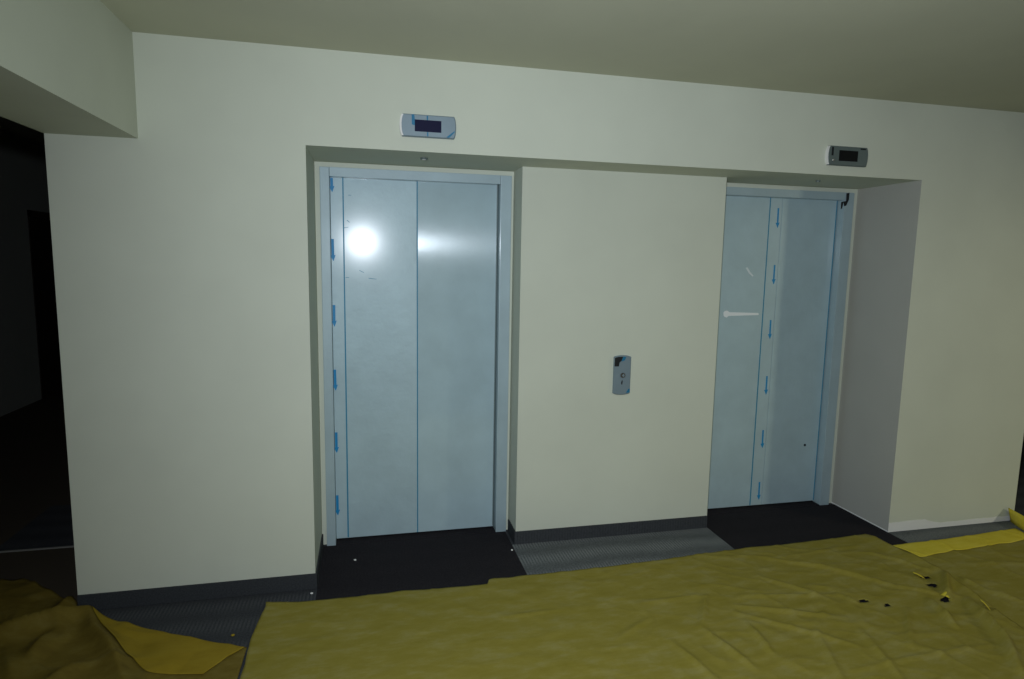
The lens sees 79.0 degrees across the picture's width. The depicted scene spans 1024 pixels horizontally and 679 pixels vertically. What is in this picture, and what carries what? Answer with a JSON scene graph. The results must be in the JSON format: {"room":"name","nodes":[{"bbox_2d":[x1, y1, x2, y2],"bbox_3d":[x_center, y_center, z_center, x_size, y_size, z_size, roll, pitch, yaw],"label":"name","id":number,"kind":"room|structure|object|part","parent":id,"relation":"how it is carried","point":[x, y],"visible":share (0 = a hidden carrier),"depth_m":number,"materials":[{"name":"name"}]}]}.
{"room":"elevator lobby","nodes":[
{"label":"elevator lobby","id":0,"kind":"room"},
{"bbox_2d":[0,129,49,416],"bbox_3d":[-4.799,-0.412,3.631,0.300,3.100,15.000,-1,7,-13],"label":"wall","id":1,"kind":"structure","parent":0,"point":[23,170],"depth_m":6.76,"materials":[{"name":"paint"}]},
{"bbox_2d":[27,210,61,398],"bbox_3d":[-5.634,-0.442,7.561,0.170,2.160,1.020,-1,7,-13],"label":"door","id":2,"kind":"structure","parent":1,"relation":"in","point":[39,225],"depth_m":7.51,"materials":[{"name":"grey"}]},
{"bbox_2d":[0,0,1023,144],"bbox_3d":[0.678,-1.782,4.734,15.500,0.464,15.000,-1,7,-13],"label":"ceiling","id":3,"kind":"structure","parent":0,"point":[957,53],"depth_m":2.64,"materials":[{"name":"paint"}]},
{"bbox_2d":[0,387,1023,678],"bbox_3d":[0.628,1.114,5.094,15.500,0.100,15.000,-1,7,-13],"label":"floor","id":4,"kind":"structure","parent":0,"point":[34,471],"depth_m":3.66,"materials":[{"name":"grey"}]},
{"bbox_2d":[0,505,73,552],"bbox_3d":[-2.695,1.151,3.886,0.620,0.008,0.685,-1,7,-13],"label":"carpet patch","id":5,"kind":"object","parent":4,"relation":"on","point":[53,528],"visible":0.38,"depth_m":3.73,"materials":[{"name":"grey carpet"}]},
{"bbox_2d":[0,578,246,678],"bbox_3d":[-2.076,1.338,2.121,2.086,0.085,2.421,-1,7,-13],"label":"sheet","id":6,"kind":"object","parent":4,"relation":"on","point":[44,634],"visible":1,"depth_m":2.63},
{"bbox_2d":[316,531,526,599],"bbox_3d":[-0.390,1.307,2.977,1.088,0.003,1.621,-1,7,-13],"label":"doormat","id":7,"kind":"object","parent":4,"relation":"on","point":[469,559],"visible":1,"depth_m":3.44,"materials":[{"name":"black rubber"}]},
{"bbox_2d":[512,528,733,574],"bbox_3d":[0.788,1.306,3.154,1.286,0.003,1.431,-1,7,-13],"label":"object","id":8,"kind":"structure","parent":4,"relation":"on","point":[585,553],"depth_m":3.66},
{"bbox_2d":[240,534,1023,678],"bbox_3d":[0.776,1.364,2.389,3.600,0.060,2.302,-1,7,-13],"label":"sheet","id":9,"kind":"object","parent":4,"relation":"on","point":[792,610],"visible":1,"depth_m":2.88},
{"bbox_2d":[707,504,948,606],"bbox_3d":[1.935,1.281,3.517,1.112,0.003,1.621,-1,7,-13],"label":"inlay","id":10,"kind":"object","parent":4,"relation":"on","point":[739,530],"visible":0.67,"depth_m":4.02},
{"bbox_2d":[888,520,1023,542],"bbox_3d":[3.022,1.299,3.528,1.008,0.003,1.148,-1,7,-13],"label":"inlay","id":11,"kind":"object","parent":4,"relation":"on","point":[919,535],"visible":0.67,"depth_m":4.00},
{"bbox_2d":[893,528,1023,627],"bbox_3d":[2.860,1.347,2.994,1.098,0.024,2.000,0,7,-7],"label":"sheet","id":12,"kind":"object","parent":4,"relation":"on","point":[991,564],"visible":0.94,"depth_m":3.56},
{"bbox_2d":[1008,508,1023,530],"bbox_3d":[4.122,1.202,4.037,1.739,0.098,0.690,0,7,-10],"label":"sheet","id":13,"kind":"object","parent":4,"relation":"on","point":[1016,518],"visible":1,"depth_m":4.09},
{"bbox_2d":[44,32,1023,594],"bbox_3d":[0.551,-0.414,4.000,5.582,3.200,1.300,-1,7,-13],"label":"wall","id":14,"kind":"structure","parent":0,"point":[187,250],"depth_m":3.04,"materials":[{"name":"beige paint"}]},
{"bbox_2d":[0,0,137,137],"bbox_3d":[-1.149,-0.968,-0.245,0.364,0.913,6.000,-1,7,-13],"label":"bulkhead","id":15,"kind":"object","parent":14,"relation":"attached to","point":[67,66],"depth_m":2.19,"materials":[{"name":"beige paint"}]},
{"bbox_2d":[77,534,322,609],"bbox_3d":[-1.574,1.210,3.279,1.079,0.081,0.478,-1,7,-13],"label":"baseboard","id":16,"kind":"structure","parent":14,"relation":"attached to","point":[140,597],"depth_m":3.05,"materials":[{"name":"rubber"}]},
{"bbox_2d":[319,166,511,545],"bbox_3d":[-0.556,0.123,3.688,1.075,2.172,0.120,-1,7,-13],"label":"door","id":17,"kind":"structure","parent":14,"relation":"in","point":[415,265],"depth_m":3.67,"materials":[{"name":"blue metal"}]},
{"bbox_3d":[-0.801,0.125,3.650,0.478,2.136,0.035,-1,7,-13],"label":"door panel","id":18,"kind":"part","parent":17,"relation":"part of","materials":[{"name":"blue metal"}]},
{"bbox_3d":[-0.333,0.120,3.758,0.471,2.136,0.035,-1,7,-13],"label":"door panel","id":19,"kind":"part","parent":17,"relation":"part of","materials":[{"name":"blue metal"}]},
{"bbox_2d":[399,113,455,139],"bbox_3d":[-0.407,-1.033,3.013,0.273,0.105,0.022,-1,7,-13],"label":"indicator","id":20,"kind":"object","parent":14,"relation":"attached to","point":[410,125],"visible":1,"depth_m":3.00,"materials":[{"name":"metal"}]},
{"bbox_2d":[707,187,854,514],"bbox_3d":[1.739,0.098,4.214,1.066,2.172,0.133,-1,7,-13],"label":"door","id":21,"kind":"structure","parent":14,"relation":"in","point":[784,270],"depth_m":4.23,"materials":[{"name":"blue steel"},{"name":"pale blue steel"}]},
{"bbox_3d":[1.507,0.099,4.185,0.523,2.136,0.035,-1,7,-13],"label":"door panel","id":22,"kind":"part","parent":21,"relation":"part of","materials":[{"name":"blue metal"}]},
{"bbox_3d":[1.973,0.094,4.293,0.421,2.136,0.035,-1,7,-13],"label":"door panel","id":23,"kind":"part","parent":21,"relation":"part of","materials":[{"name":"blue metal"}]},
{"bbox_2d":[825,145,867,166],"bbox_3d":[1.917,-1.047,3.550,0.274,0.107,0.029,-1,7,-13],"label":"indicator","id":24,"kind":"object","parent":14,"relation":"attached to","point":[834,155],"visible":1,"depth_m":3.54,"materials":[{"name":"metal"}]},
{"bbox_2d":[831,502,887,531],"bbox_3d":[2.345,1.198,4.212,0.001,0.010,0.500,-1,7,-13],"label":"trim","id":25,"kind":"structure","parent":14,"relation":"attached to","point":[831,502],"depth_m":4.18,"materials":[{"name":"white paint"}]},
{"bbox_2d":[888,516,1009,531],"bbox_3d":[2.896,1.195,4.081,1.012,0.068,0.001,-1,7,-13],"label":"trim","id":26,"kind":"structure","parent":14,"relation":"attached to","point":[911,524],"depth_m":4.04,"materials":[{"name":"white paint"}]},
{"bbox_2d":[508,167,726,530],"bbox_3d":[0.541,0.063,4.209,1.263,2.200,1.010,-1,7,-13],"label":"wall","id":27,"kind":"structure","parent":0,"point":[606,265],"depth_m":3.70,"materials":[{"name":"beige paint"}]},
{"bbox_2d":[508,516,707,544],"bbox_3d":[0.613,1.167,3.934,1.271,0.081,0.188,-1,7,-13],"label":"baseboard","id":28,"kind":"structure","parent":27,"relation":"attached to","point":[626,528],"depth_m":3.83,"materials":[{"name":"rubber"}]},
{"bbox_2d":[612,355,630,394],"bbox_3d":[0.659,0.213,3.720,0.107,0.239,0.026,-1,7,-13],"label":"panel","id":29,"kind":"object","parent":27,"relation":"attached to","point":[621,363],"visible":1,"depth_m":3.71,"materials":[{"name":"metal"}]}
]}

